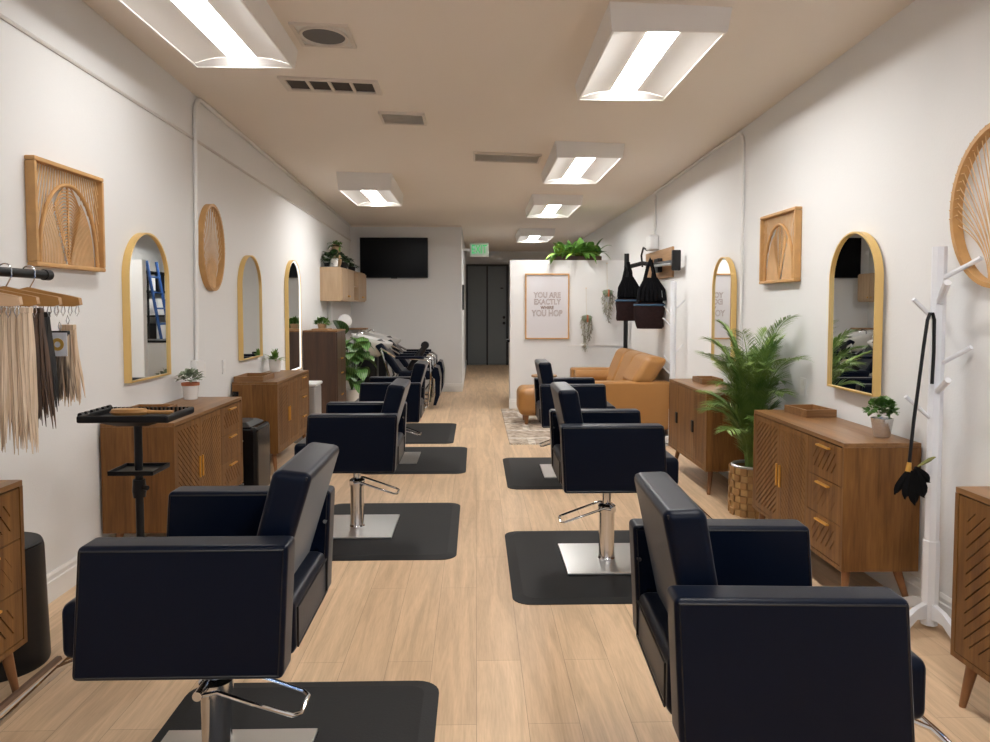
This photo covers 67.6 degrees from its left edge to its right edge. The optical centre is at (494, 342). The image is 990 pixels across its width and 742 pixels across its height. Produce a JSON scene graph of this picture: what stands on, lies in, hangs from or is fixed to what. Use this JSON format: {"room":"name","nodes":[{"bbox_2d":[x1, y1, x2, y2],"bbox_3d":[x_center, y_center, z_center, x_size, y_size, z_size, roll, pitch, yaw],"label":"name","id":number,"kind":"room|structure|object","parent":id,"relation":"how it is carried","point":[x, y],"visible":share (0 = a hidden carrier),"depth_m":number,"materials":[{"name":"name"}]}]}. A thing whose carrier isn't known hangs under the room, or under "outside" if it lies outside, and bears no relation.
{"room":"salon","nodes":[
{"label":"salon","id":0,"kind":"room"},
{"bbox_2d":[0,0,350,573],"bbox_3d":[-2.360,-0.629,7.745,0.120,3.400,21.050,0,3,-1],"label":"wall","id":1,"kind":"structure","parent":0,"point":[51,109],"depth_m":4.31,"materials":[{"name":"white paint"}]},
{"bbox_2d":[0,267,53,279],"bbox_3d":[-1.924,-0.228,2.203,0.466,0.120,1.360,0,3,-1],"label":"rail","id":2,"kind":"object","parent":1,"relation":"attached to","point":[44,274],"visible":1,"depth_m":2.71,"materials":[{"name":"black metal"}]},
{"bbox_2d":[0,292,22,317],"bbox_3d":[-1.720,-0.172,2.371,0.374,0.192,0.022,0,3,-7],"label":"wooden hanger","id":3,"kind":"object","parent":2,"relation":"hanging from","point":[8,300],"visible":1,"depth_m":2.38,"materials":[{"name":"brown wood"}]},
{"bbox_2d":[0,307,38,454],"bbox_3d":[-1.591,0.111,2.428,0.181,0.526,0.045,0,3,-1],"label":"extension","id":4,"kind":"object","parent":3,"relation":"hanging from","point":[18,367],"visible":0.95,"depth_m":2.42,"materials":[{"name":"beige fabric"}]},
{"bbox_2d":[0,289,40,317],"bbox_3d":[-1.722,-0.178,2.481,0.364,0.192,0.022,0,3,-5],"label":"wooden hanger","id":5,"kind":"object","parent":2,"relation":"hanging from","point":[28,300],"visible":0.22,"depth_m":2.49,"materials":[{"name":"brown wood"}]},
{"bbox_2d":[11,308,55,427],"bbox_3d":[-1.599,0.073,2.546,0.156,0.458,0.040,0,3,-6],"label":"extension","id":6,"kind":"object","parent":5,"relation":"hanging from","point":[44,374],"visible":0.33,"depth_m":2.54,"materials":[{"name":"black"}]},
{"bbox_2d":[0,263,62,316],"bbox_3d":[-1.726,-0.184,2.611,0.374,0.192,0.022,0,3,-4],"label":"wooden hanger","id":7,"kind":"object","parent":2,"relation":"hanging from","point":[45,300],"visible":0.56,"depth_m":2.61,"materials":[{"name":"brown wood"}]},
{"bbox_2d":[36,306,58,413],"bbox_3d":[-1.641,0.061,2.666,0.119,0.417,0.040,0,3,-1],"label":"extension","id":8,"kind":"object","parent":7,"relation":"hanging from","point":[47,322],"visible":0.16,"depth_m":2.66,"materials":[{"name":"black"}]},
{"bbox_2d":[21,265,82,315],"bbox_3d":[-1.729,-0.191,2.751,0.374,0.192,0.022,0,3,-1],"label":"wooden hanger","id":9,"kind":"object","parent":2,"relation":"hanging from","point":[67,300],"visible":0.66,"depth_m":2.75,"materials":[{"name":"brown wood"}]},
{"bbox_2d":[52,321,76,403],"bbox_3d":[-1.600,0.073,2.723,0.100,0.306,0.048,0,3,-1],"label":"extension","id":10,"kind":"object","parent":9,"relation":"hanging from","point":[62,341],"visible":0.82,"depth_m":2.72,"materials":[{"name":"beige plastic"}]},
{"bbox_2d":[59,315,84,406],"bbox_3d":[-1.630,0.072,2.836,0.115,0.354,0.036,0,3,4],"label":"extension","id":11,"kind":"object","parent":9,"relation":"hanging from","point":[72,328],"visible":0.47,"depth_m":2.83,"materials":[{"name":"beige"}]},
{"bbox_2d":[24,155,105,271],"bbox_3d":[-2.173,-0.630,3.771,0.050,0.515,0.645,0,3,-1],"label":"wall art","id":12,"kind":"object","parent":1,"relation":"attached to","point":[81,244],"visible":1,"depth_m":3.72,"materials":[{"name":"wood"}]},
{"bbox_2d":[122,233,170,382],"bbox_3d":[-2.197,-0.229,4.681,0.043,0.920,0.580,0,3,-1],"label":"arched mirror","id":13,"kind":"object","parent":1,"relation":"attached to","point":[145,271],"visible":1,"depth_m":4.64,"materials":[{"name":"gold metal"}]},
{"bbox_2d":[0,13,350,240],"bbox_3d":[-2.222,-1.508,4.827,0.022,0.379,15.100,0,3,-1],"label":"trim","id":14,"kind":"structure","parent":1,"relation":"attached to","point":[3,17],"depth_m":4.44,"materials":[{"name":"grey"}]},
{"bbox_2d":[46,385,349,603],"bbox_3d":[-2.217,1.139,4.956,0.018,0.140,15.100,0,3,-1],"label":"baseboard","id":15,"kind":"structure","parent":1,"relation":"attached to","point":[61,579],"depth_m":3.73,"materials":[{"name":"white"}]},
{"bbox_2d":[198,204,225,290],"bbox_3d":[-2.226,-0.744,5.821,0.050,0.682,0.494,0,3,-1],"label":"wall art","id":16,"kind":"object","parent":1,"relation":"attached to","point":[208,274],"visible":0.99,"depth_m":5.80,"materials":[{"name":"wood"}]},
{"bbox_2d":[237,255,262,360],"bbox_3d":[-2.252,-0.325,6.817,0.043,0.947,0.600,0,3,-1],"label":"arched mirror","id":17,"kind":"object","parent":1,"relation":"attached to","point":[249,283],"visible":1,"depth_m":6.76,"materials":[{"name":"gold metal"}]},
{"bbox_2d":[243,257,260,358],"bbox_3d":[-2.258,-0.325,6.816,0.029,0.928,0.581,0,3,-1],"label":"mirror glass","id":18,"kind":"object","parent":17,"relation":"attached to","point":[251,270],"depth_m":6.82,"materials":[{"name":"white"}]},
{"bbox_2d":[191,98,350,381],"bbox_3d":[-2.306,-0.934,8.851,0.045,2.141,6.916,0,3,-1],"label":"conduit","id":19,"kind":"object","parent":1,"relation":"attached to","point":[198,363],"visible":0.9,"depth_m":5.50,"materials":[{"name":"white"}]},
{"bbox_2d":[284,260,301,369],"bbox_3d":[-2.293,-0.302,8.419,0.043,1.260,0.590,0,3,-1],"label":"arched mirror","id":20,"kind":"object","parent":1,"relation":"attached to","point":[292,281],"visible":0.99,"depth_m":8.38,"materials":[{"name":"gold metal"}]},
{"bbox_2d":[289,262,299,369],"bbox_3d":[-2.300,-0.302,8.419,0.029,1.241,0.571,0,3,-1],"label":"mirror glass","id":21,"kind":"object","parent":20,"relation":"attached to","point":[294,273],"depth_m":8.43,"materials":[{"name":"white"}]},
{"bbox_2d":[320,267,365,301],"bbox_3d":[-2.225,-0.838,11.069,0.320,0.458,2.200,0,3,-1],"label":"upper cabinet","id":22,"kind":"object","parent":1,"relation":"attached to","point":[337,284],"visible":1,"depth_m":9.99,"materials":[{"name":"brown wood"}]},
{"bbox_2d":[350,227,461,383],"bbox_3d":[-1.492,-0.862,12.499,1.860,3.400,0.120,0,3,-1],"label":"wall","id":23,"kind":"structure","parent":0,"point":[414,311],"depth_m":12.45,"materials":[{"name":"white paint"}]},
{"bbox_2d":[360,237,427,278],"bbox_3d":[-1.684,-1.403,12.361,1.130,0.680,0.092,0,3,-1],"label":"television","id":24,"kind":"object","parent":23,"relation":"attached to","point":[380,257],"visible":0.88,"depth_m":12.32,"materials":[{"name":"black plastic"}]},
{"bbox_2d":[462,231,465,380],"bbox_3d":[-0.696,-1.003,15.392,0.120,3.400,5.630,0,3,-1],"label":"wall","id":25,"kind":"structure","parent":0,"point":[463,242],"depth_m":15.38,"materials":[{"name":"white paint"}]},
{"bbox_2d":[0,365,989,741],"bbox_3d":[-0.201,1.126,7.887,4.800,0.120,21.250,0,3,-1],"label":"floor","id":26,"kind":"structure","parent":0,"point":[503,669],"depth_m":3.21,"materials":[{"name":"brown wood"}]},
{"bbox_2d":[0,480,27,692],"bbox_3d":[-1.940,0.946,2.190,0.402,0.804,1.200,0,3,-1],"label":"credenza","id":27,"kind":"object","parent":26,"relation":"on","point":[13,607],"visible":0.98,"depth_m":2.72,"materials":[{"name":"brown wood"}]},
{"bbox_2d":[0,532,50,681],"bbox_3d":[-2.001,1.056,2.985,0.350,0.500,0.350,0,3,-1],"label":"trash bin","id":28,"kind":"object","parent":26,"relation":"on","point":[36,652],"visible":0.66,"depth_m":2.96,"materials":[{"name":"black plastic"}]},
{"bbox_2d":[0,656,61,715],"bbox_3d":[-1.762,1.335,2.233,0.047,0.013,1.620,0,3,-1],"label":"floor strip","id":29,"kind":"object","parent":26,"relation":"on","point":[52,663],"visible":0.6,"depth_m":2.81,"materials":[{"name":"brown"}]},
{"bbox_2d":[76,405,193,536],"bbox_3d":[-1.587,0.791,3.323,0.500,0.994,0.483,0,3,-1],"label":"tray stand","id":30,"kind":"object","parent":26,"relation":"on","point":[138,469],"visible":0.56,"depth_m":3.27,"materials":[{"name":"black metal"}]},
{"bbox_2d":[76,405,193,422],"bbox_3d":[-1.587,0.316,3.280,0.395,0.042,0.300,0,3,-1],"label":"tray","id":31,"kind":"object","parent":30,"relation":"on","point":[98,415],"depth_m":3.14,"materials":[{"name":"black plastic"}]},
{"bbox_2d":[107,463,169,475],"bbox_3d":[-1.582,0.565,3.292,0.195,0.020,0.180,0,3,-1],"label":"shelf","id":32,"kind":"object","parent":30,"relation":"attached to","point":[127,469],"depth_m":3.28,"materials":[{"name":"black plastic"}]},
{"bbox_2d":[109,408,173,415],"bbox_3d":[-1.583,0.310,3.309,0.278,0.032,0.081,0,3,-1],"label":"brush","id":33,"kind":"object","parent":30,"relation":"on","point":[117,411],"visible":0.98,"depth_m":3.28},
{"bbox_2d":[100,397,242,536],"bbox_3d":[-1.995,0.822,4.726,0.422,0.804,1.200,0,3,-1],"label":"credenza","id":34,"kind":"object","parent":26,"relation":"on","point":[203,447],"visible":0.8,"depth_m":4.14,"materials":[{"name":"brown wood"}]},
{"bbox_2d":[174,367,203,399],"bbox_3d":[-2.113,0.286,5.159,0.195,0.225,0.221,0,3,-1],"label":"potted succulent","id":35,"kind":"object","parent":34,"relation":"on","point":[190,389],"visible":1,"depth_m":5.12,"materials":[{"name":"green plant"}]},
{"bbox_2d":[181,382,199,399],"bbox_3d":[-2.123,0.340,5.160,0.120,0.117,0.120,0,3,-1],"label":"pot","id":36,"kind":"object","parent":35,"relation":"on","point":[190,390],"depth_m":5.12,"materials":[{"name":"white ceramic"}]},
{"bbox_2d":[239,418,270,485],"bbox_3d":[-2.007,0.888,5.788,0.405,0.560,0.385,0,3,-1],"label":"trash bin","id":37,"kind":"object","parent":26,"relation":"on","point":[256,431],"visible":0.36,"depth_m":5.64,"materials":[{"name":"black"}]},
{"bbox_2d":[232,370,308,471],"bbox_3d":[-2.061,0.715,6.913,0.402,0.804,1.258,0,3,-1],"label":"credenza","id":38,"kind":"object","parent":26,"relation":"on","point":[282,400],"visible":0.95,"depth_m":6.44,"materials":[{"name":"brown wood"}]},
{"bbox_2d":[152,681,438,741],"bbox_3d":[-0.666,1.336,2.241,0.940,0.013,1.220,0,3,-1],"label":"floor mat","id":39,"kind":"object","parent":26,"relation":"on","point":[344,711],"visible":0.65,"depth_m":2.63,"materials":[{"name":"black rubber"}]},
{"bbox_2d":[0,442,338,741],"bbox_3d":[-0.982,0.834,2.269,0.937,0.984,0.672,0,3,-1],"label":"salon chair","id":40,"kind":"object","parent":39,"relation":"on","point":[239,576],"visible":1,"depth_m":1.94,"materials":[{"name":"black leather"}]},
{"bbox_2d":[294,381,321,442],"bbox_3d":[-2.014,0.745,7.947,0.260,0.635,0.340,0,3,-1],"label":"trash bin","id":41,"kind":"object","parent":26,"relation":"on","point":[314,386],"visible":0.37,"depth_m":7.80,"materials":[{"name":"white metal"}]},
{"bbox_2d":[303,329,345,412],"bbox_3d":[-2.113,0.421,9.250,0.428,1.155,0.590,0,3,-1],"label":"base cabinet","id":42,"kind":"object","parent":26,"relation":"on","point":[324,351],"visible":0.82,"depth_m":8.96,"materials":[{"name":"brown wood"}]},
{"bbox_2d":[333,320,376,400],"bbox_3d":[-1.941,0.335,9.868,0.689,1.266,0.750,0,3,-1],"label":"calathea","id":43,"kind":"object","parent":26,"relation":"on","point":[356,354],"visible":0.65,"depth_m":9.67,"materials":[{"name":"green plant"}]},
{"bbox_2d":[332,503,459,560],"bbox_3d":[-0.705,1.209,4.828,0.935,0.013,1.220,0,3,-1],"label":"floor mat","id":44,"kind":"object","parent":26,"relation":"on","point":[423,531],"visible":0.7,"depth_m":4.60,"materials":[{"name":"black rubber"}]},
{"bbox_2d":[294,378,410,538],"bbox_3d":[-1.035,0.727,4.836,0.937,0.947,0.672,0,3,-1],"label":"salon chair","id":45,"kind":"object","parent":44,"relation":"on","point":[369,436],"visible":0.78,"depth_m":4.52,"materials":[{"name":"black leather"}]},
{"bbox_2d":[352,331,441,408],"bbox_3d":[-1.404,0.390,10.549,1.267,1.093,0.620,0,3,-1],"label":"lounger","id":46,"kind":"object","parent":26,"relation":"on","point":[381,346],"visible":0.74,"depth_m":10.34,"materials":[{"name":"black leather"}]},
{"bbox_2d":[352,333,392,356],"bbox_3d":[-1.742,0.044,10.524,0.589,0.354,0.492,0,3,-1],"label":"bowl","id":47,"kind":"object","parent":46,"relation":"on","point":[377,343],"depth_m":10.36,"materials":[{"name":"white ceramic"}]},
{"bbox_2d":[406,341,428,369],"bbox_3d":[-1.085,0.203,10.385,0.317,0.430,0.125,0,3,-1],"label":"cushion","id":48,"kind":"object","parent":46,"relation":"on","point":[424,345],"depth_m":10.33,"materials":[{"name":"leather"}]},
{"bbox_2d":[363,329,444,399],"bbox_3d":[-1.432,0.336,11.647,1.267,1.093,0.620,0,3,-1],"label":"lounger","id":49,"kind":"object","parent":26,"relation":"on","point":[405,362],"visible":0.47,"depth_m":11.46,"materials":[{"name":"black leather"}]},
{"bbox_2d":[363,330,400,344],"bbox_3d":[-1.771,-0.009,11.622,0.589,0.354,0.492,0,3,-1],"label":"bowl","id":50,"kind":"object","parent":49,"relation":"on","point":[395,340],"depth_m":11.48,"materials":[{"name":"white ceramic"}]},
{"bbox_2d":[361,447,466,473],"bbox_3d":[-0.733,1.103,6.996,0.930,0.013,1.220,0,3,-1],"label":"floor mat","id":51,"kind":"object","parent":26,"relation":"on","point":[432,460],"visible":0.56,"depth_m":6.80,"materials":[{"name":"black rubber"}]},
{"bbox_2d":[356,360,428,463],"bbox_3d":[-1.109,0.638,7.003,0.937,0.914,0.672,0,3,-1],"label":"salon chair","id":52,"kind":"object","parent":51,"relation":"on","point":[375,389],"visible":0.47,"depth_m":6.68,"materials":[{"name":"black leather"}]},
{"bbox_2d":[405,423,456,443],"bbox_3d":[-0.936,1.032,8.459,0.960,0.013,1.360,0,3,-1],"label":"floor mat","id":53,"kind":"object","parent":26,"relation":"on","point":[431,433],"visible":0.51,"depth_m":8.35,"materials":[{"name":"black rubber"}]},
{"bbox_2d":[501,409,549,444],"bbox_3d":[0.979,1.002,9.088,1.720,0.011,2.720,0,3,-1],"label":"area rug","id":54,"kind":"object","parent":26,"relation":"on","point":[518,432],"visible":0.14,"depth_m":8.63,"materials":[{"name":"fabric"}]},
{"bbox_2d":[517,385,535,424],"bbox_3d":[0.566,0.767,9.166,0.580,0.447,0.540,0,3,-1],"label":"ottoman","id":55,"kind":"object","parent":54,"relation":"on","point":[525,393],"visible":0.42,"depth_m":8.91,"materials":[{"name":"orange leather"}]},
{"bbox_2d":[570,348,668,429],"bbox_3d":[1.450,0.554,8.998,0.860,0.889,1.960,0,3,-1],"label":"sofa","id":56,"kind":"object","parent":54,"relation":"on","point":[630,382],"visible":0.72,"depth_m":8.03,"materials":[{"name":"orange leather"}]},
{"bbox_2d":[606,348,636,379],"bbox_3d":[1.642,0.305,9.507,0.385,0.441,0.570,0,3,-1],"label":"cushion","id":57,"kind":"object","parent":56,"relation":"on","point":[611,372],"depth_m":9.43,"materials":[{"name":"orange leather"}]},
{"bbox_2d":[614,351,647,379],"bbox_3d":[1.657,0.333,8.932,0.385,0.441,0.570,0,3,-1],"label":"cushion","id":58,"kind":"object","parent":56,"relation":"on","point":[628,356],"depth_m":8.93,"materials":[{"name":"orange leather"}]},
{"bbox_2d":[623,353,665,381],"bbox_3d":[1.672,0.293,8.325,0.372,0.301,0.630,0,3,-1],"label":"cushion","id":59,"kind":"object","parent":56,"relation":"on","point":[643,367],"depth_m":8.04,"materials":[{"name":"orange leather"}]},
{"bbox_2d":[503,457,562,489],"bbox_3d":[0.546,1.129,6.469,0.920,0.013,1.220,0,3,-1],"label":"floor mat","id":60,"kind":"object","parent":26,"relation":"on","point":[525,473],"visible":0.51,"depth_m":6.32,"materials":[{"name":"black rubber"}]},
{"bbox_2d":[534,359,615,477],"bbox_3d":[0.811,0.639,6.462,0.904,0.964,0.672,0,3,-1],"label":"salon chair","id":61,"kind":"object","parent":60,"relation":"on","point":[592,395],"visible":0.43,"depth_m":6.13,"materials":[{"name":"black leather"}]},
{"bbox_2d":[505,530,631,604],"bbox_3d":[0.534,1.240,4.186,0.920,0.013,1.170,0,3,-1],"label":"floor mat","id":62,"kind":"object","parent":26,"relation":"on","point":[537,570],"visible":0.52,"depth_m":3.94,"materials":[{"name":"black rubber"}]},
{"bbox_2d":[549,382,712,574],"bbox_3d":[0.786,0.737,4.233,0.904,0.986,0.672,0,3,-1],"label":"salon chair","id":63,"kind":"object","parent":62,"relation":"on","point":[603,451],"visible":0.91,"depth_m":3.90,"materials":[{"name":"black leather"}]},
{"bbox_2d":[662,281,684,454],"bbox_3d":[1.719,0.233,7.519,0.469,1.700,0.533,1,3,24],"label":"coat rack","id":64,"kind":"object","parent":26,"relation":"on","point":[673,294],"visible":0.57,"depth_m":7.49,"materials":[{"name":"white paint"}]},
{"bbox_2d":[668,379,744,494],"bbox_3d":[1.767,0.754,6.167,0.382,0.799,1.090,0,3,-1],"label":"credenza","id":65,"kind":"object","parent":26,"relation":"on","point":[692,434],"visible":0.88,"depth_m":5.81,"materials":[{"name":"brown wood"}]},
{"bbox_2d":[694,314,812,518],"bbox_3d":[1.688,0.502,5.109,0.684,1.401,0.982,0,3,-1],"label":"potted palm","id":66,"kind":"object","parent":26,"relation":"on","point":[751,397],"visible":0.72,"depth_m":5.06,"materials":[{"name":"green plant"}]},
{"bbox_2d":[629,472,951,741],"bbox_3d":[0.872,0.870,2.061,0.904,0.933,0.672,0,3,1],"label":"salon chair","id":67,"kind":"object","parent":26,"relation":"on","point":[738,641],"visible":1,"depth_m":1.73,"materials":[{"name":"black leather"}]},
{"bbox_2d":[752,410,921,596],"bbox_3d":[1.817,0.853,4.098,0.389,0.804,1.140,0,3,-1],"label":"credenza","id":68,"kind":"object","parent":26,"relation":"on","point":[832,476],"visible":0.88,"depth_m":3.58,"materials":[{"name":"brown wood"}]},
{"bbox_2d":[784,404,836,417],"bbox_3d":[1.887,0.411,4.435,0.190,0.045,0.250,0,3,-7],"label":"wooden tray","id":69,"kind":"object","parent":68,"relation":"on","point":[803,410],"visible":1,"depth_m":4.36,"materials":[{"name":"brown wood"}]},
{"bbox_2d":[862,396,899,437],"bbox_3d":[1.912,0.366,3.676,0.172,0.209,0.176,2,3,31],"label":"potted plant","id":70,"kind":"object","parent":68,"relation":"on","point":[881,426],"visible":1,"depth_m":3.65,"materials":[{"name":"green plant"}]},
{"bbox_2d":[902,246,982,638],"bbox_3d":[1.957,0.436,3.268,0.395,1.710,0.553,2,3,33],"label":"coat rack","id":71,"kind":"object","parent":26,"relation":"on","point":[925,608],"visible":0.78,"depth_m":3.27,"materials":[{"name":"white paint"}]},
{"bbox_2d":[894,312,935,505],"bbox_3d":[1.834,0.292,3.224,0.173,0.843,0.051,0,3,-1],"label":"feather duster","id":72,"kind":"object","parent":71,"relation":"hanging from","point":[913,484],"visible":1,"depth_m":3.23,"materials":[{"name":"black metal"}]},
{"bbox_2d":[950,486,989,707],"bbox_3d":[1.862,0.951,2.097,0.402,0.804,1.200,0,3,-1],"label":"credenza","id":73,"kind":"object","parent":26,"relation":"on","point":[970,617],"visible":1,"depth_m":2.59,"materials":[{"name":"brown wood"}]},
{"bbox_2d":[82,0,914,250],"bbox_3d":[-0.186,-2.050,7.732,4.430,0.660,21.050,0,3,-1],"label":"ceiling","id":74,"kind":"structure","parent":0,"point":[501,76],"depth_m":5.37,"materials":[{"name":"beige paint"}]},
{"bbox_2d":[117,0,297,68],"bbox_3d":[-1.512,-1.744,3.887,0.636,0.194,1.326,0,3,-1],"label":"ceiling light","id":75,"kind":"object","parent":74,"relation":"hanging from","point":[207,33],"visible":1,"depth_m":4.02,"materials":[{"name":"white"}]},
{"bbox_2d":[172,0,255,57],"bbox_3d":[-1.512,-1.697,3.889,0.168,0.012,1.254,0,3,-1],"label":"diffuser","id":76,"kind":"object","parent":75,"relation":"attached to","point":[203,15],"depth_m":3.99,"materials":[{"name":"white"}]},
{"bbox_2d":[288,22,356,48],"bbox_3d":[-0.993,-1.783,4.294,0.331,0.049,0.331,0,3,-2],"label":"ceiling vent","id":77,"kind":"object","parent":74,"relation":"in","point":[324,35],"visible":1,"depth_m":4.27,"materials":[{"name":"beige"}]},
{"bbox_2d":[277,76,382,95],"bbox_3d":[-1.146,-1.797,5.181,0.681,0.056,0.280,0,3,-1],"label":"ceiling vent","id":78,"kind":"object","parent":74,"relation":"in","point":[290,83],"visible":1,"depth_m":5.18,"materials":[{"name":"grey"}]},
{"bbox_2d":[336,172,402,205],"bbox_3d":[-1.453,-1.806,8.778,0.606,0.210,1.336,0,3,-1],"label":"ceiling light","id":79,"kind":"object","parent":74,"relation":"hanging from","point":[362,188],"visible":1,"depth_m":8.15,"materials":[{"name":"white"}]},
{"bbox_2d":[378,111,426,125],"bbox_3d":[-0.735,-1.791,5.923,0.361,0.046,0.311,0,3,-1],"label":"ceiling vent","id":80,"kind":"object","parent":74,"relation":"in","point":[387,117],"visible":1,"depth_m":5.92,"materials":[{"name":"beige"}]},
{"bbox_2d":[473,151,541,163],"bbox_3d":[0.114,-1.787,7.166,0.651,0.054,0.340,0,3,-1],"label":"ceiling vent","id":81,"kind":"object","parent":74,"relation":"in","point":[499,157],"visible":1,"depth_m":7.16,"materials":[{"name":"beige"}]},
{"bbox_2d":[515,228,555,241],"bbox_3d":[0.716,-1.939,13.449,0.631,0.140,1.326,0,3,-1],"label":"ceiling light","id":82,"kind":"object","parent":74,"relation":"hanging from","point":[523,234],"visible":0.99,"depth_m":12.81,"materials":[{"name":"white"}]},
{"bbox_2d":[525,194,582,217],"bbox_3d":[0.758,-1.805,9.831,0.631,0.144,1.366,0,3,-1],"label":"ceiling light","id":83,"kind":"object","parent":74,"relation":"hanging from","point":[539,205],"visible":0.99,"depth_m":9.52,"materials":[{"name":"white"}]},
{"bbox_2d":[541,141,624,183],"bbox_3d":[0.818,-1.736,7.212,0.616,0.152,1.426,0,3,-1],"label":"ceiling light","id":84,"kind":"object","parent":74,"relation":"hanging from","point":[568,162],"visible":1,"depth_m":6.90,"materials":[{"name":"white"}]},
{"bbox_2d":[563,158,594,178],"bbox_3d":[0.818,-1.709,7.213,0.168,0.012,1.354,0,3,-1],"label":"diffuser","id":85,"kind":"object","parent":84,"relation":"attached to","point":[577,168],"depth_m":7.27,"materials":[{"name":"white"}]},
{"bbox_2d":[575,1,731,100],"bbox_3d":[0.871,-1.682,4.382,0.626,0.151,1.306,0,3,-1],"label":"ceiling light","id":86,"kind":"object","parent":74,"relation":"hanging from","point":[638,51],"visible":1,"depth_m":4.11,"materials":[{"name":"white"}]},
{"bbox_2d":[611,32,678,91],"bbox_3d":[0.871,-1.656,4.383,0.168,0.012,1.234,0,3,-1],"label":"diffuser","id":87,"kind":"object","parent":86,"relation":"attached to","point":[651,48],"depth_m":4.33,"materials":[{"name":"white"}]},
{"bbox_2d":[466,251,554,263],"bbox_3d":[-0.455,-1.143,18.260,4.230,3.400,0.100,0,3,-1],"label":"wall","id":88,"kind":"structure","parent":0,"point":[495,257],"depth_m":18.18,"materials":[{"name":"white paint"}]},
{"bbox_2d":[468,266,485,364],"bbox_3d":[-0.439,-0.654,18.175,0.455,2.410,0.058,0,3,-1],"label":"door","id":89,"kind":"structure","parent":88,"relation":"in","point":[476,274],"depth_m":18.15,"materials":[{"name":"grey"}]},
{"bbox_2d":[466,264,508,364],"bbox_3d":[-0.192,-0.674,18.180,1.050,2.470,0.120,0,3,-1],"label":"trim","id":90,"kind":"structure","parent":88,"relation":"attached to","point":[467,265],"depth_m":18.11,"materials":[{"name":"black"}]},
{"bbox_2d":[488,266,505,364],"bbox_3d":[0.051,-0.653,18.170,0.445,2.410,0.095,0,3,-1],"label":"door","id":91,"kind":"structure","parent":88,"relation":"in","point":[496,274],"depth_m":18.17,"materials":[{"name":"grey"}]},
{"bbox_2d":[510,260,623,408],"bbox_3d":[1.036,-0.109,10.483,1.650,2.093,0.128,0,3,-1],"label":"wall","id":92,"kind":"structure","parent":0,"point":[588,279],"depth_m":10.43,"materials":[{"name":"white paint"}]},
{"bbox_2d":[525,273,568,338],"bbox_3d":[0.733,-0.503,10.395,0.620,0.920,0.030,0,3,-1],"label":"framed poster","id":93,"kind":"object","parent":92,"relation":"attached to","point":[546,294],"visible":1,"depth_m":10.40,"materials":[{"name":"paper"}]},
{"bbox_2d":[546,237,610,264],"bbox_3d":[1.174,-1.277,10.375,0.980,0.400,0.514,0,3,-1],"label":"planter box","id":94,"kind":"object","parent":92,"relation":"on","point":[582,250],"visible":1,"depth_m":10.36,"materials":[{"name":"green plant"}]},
{"bbox_2d":[728,460,765,518],"bbox_3d":[1.794,1.024,5.184,0.306,0.352,0.304,0,3,-1],"label":"basket","id":95,"kind":"object","parent":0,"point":[740,473],"depth_m":5.09,"materials":[{"name":"beige wicker"}]},
{"bbox_2d":[574,0,989,597],"bbox_3d":[1.988,-0.635,7.857,0.120,3.400,21.050,0,3,-1],"label":"wall","id":96,"kind":"structure","parent":0,"point":[875,142],"depth_m":3.96,"materials":[{"name":"white paint"}]},
{"bbox_2d":[624,246,680,278],"bbox_3d":[1.731,-0.883,8.339,0.370,0.330,1.690,0,3,-1],"label":"board","id":97,"kind":"object","parent":96,"relation":"attached to","point":[666,261],"visible":0.87,"depth_m":8.26,"materials":[{"name":"brown wood"}]},
{"bbox_2d":[615,262,638,320],"bbox_3d":[1.574,-0.618,8.803,0.305,0.725,0.232,0,3,-1],"label":"apron","id":98,"kind":"object","parent":97,"relation":"hanging from","point":[628,287],"visible":0.89,"depth_m":8.72,"materials":[{"name":"black fabric"}]},
{"bbox_2d":[633,258,666,328],"bbox_3d":[1.741,-0.555,8.329,0.372,0.805,0.232,0,3,-1],"label":"apron","id":99,"kind":"object","parent":97,"relation":"hanging from","point":[649,309],"visible":1,"depth_m":8.25,"materials":[{"name":"black fabric"}]},
{"bbox_2d":[654,132,744,353],"bbox_3d":[1.926,-0.832,7.319,0.024,1.847,2.902,0,3,-1],"label":"conduit","id":100,"kind":"object","parent":96,"relation":"attached to","point":[738,133],"visible":0.95,"depth_m":5.89,"materials":[{"name":"white"}]},
{"bbox_2d":[711,257,736,360],"bbox_3d":[1.942,-0.275,6.286,0.043,0.895,0.525,0,3,-1],"label":"arched mirror","id":101,"kind":"object","parent":96,"relation":"attached to","point":[724,282],"visible":0.94,"depth_m":6.26,"materials":[{"name":"gold metal"}]},
{"bbox_2d":[713,258,730,359],"bbox_3d":[1.948,-0.275,6.286,0.029,0.876,0.506,0,3,-1],"label":"mirror glass","id":102,"kind":"object","parent":101,"relation":"attached to","point":[722,271],"depth_m":6.32,"materials":[{"name":"white"}]},
{"bbox_2d":[759,206,801,283],"bbox_3d":[1.973,-0.657,5.136,0.050,0.490,0.600,0,3,-1],"label":"wall art","id":103,"kind":"object","parent":96,"relation":"attached to","point":[791,270],"visible":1,"depth_m":5.09,"materials":[{"name":"wood"}]},
{"bbox_2d":[665,430,951,625],"bbox_3d":[2.020,1.185,4.016,0.018,0.140,13.000,0,3,-1],"label":"baseboard","id":104,"kind":"structure","parent":96,"relation":"attached to","point":[887,579],"depth_m":3.63,"materials":[{"name":"white"}]},
{"bbox_2d":[827,232,883,396],"bbox_3d":[1.996,-0.169,4.115,0.043,0.885,0.530,0,3,0],"label":"arched mirror","id":105,"kind":"object","parent":96,"relation":"attached to","point":[856,276],"visible":1,"depth_m":4.08,"materials":[{"name":"gold metal"}]},
{"bbox_2d":[949,123,989,287],"bbox_3d":[2.029,-0.556,2.959,0.050,0.682,0.604,0,3,-1],"label":"wall art","id":106,"kind":"object","parent":96,"relation":"attached to","point":[956,210],"visible":0.99,"depth_m":3.15,"materials":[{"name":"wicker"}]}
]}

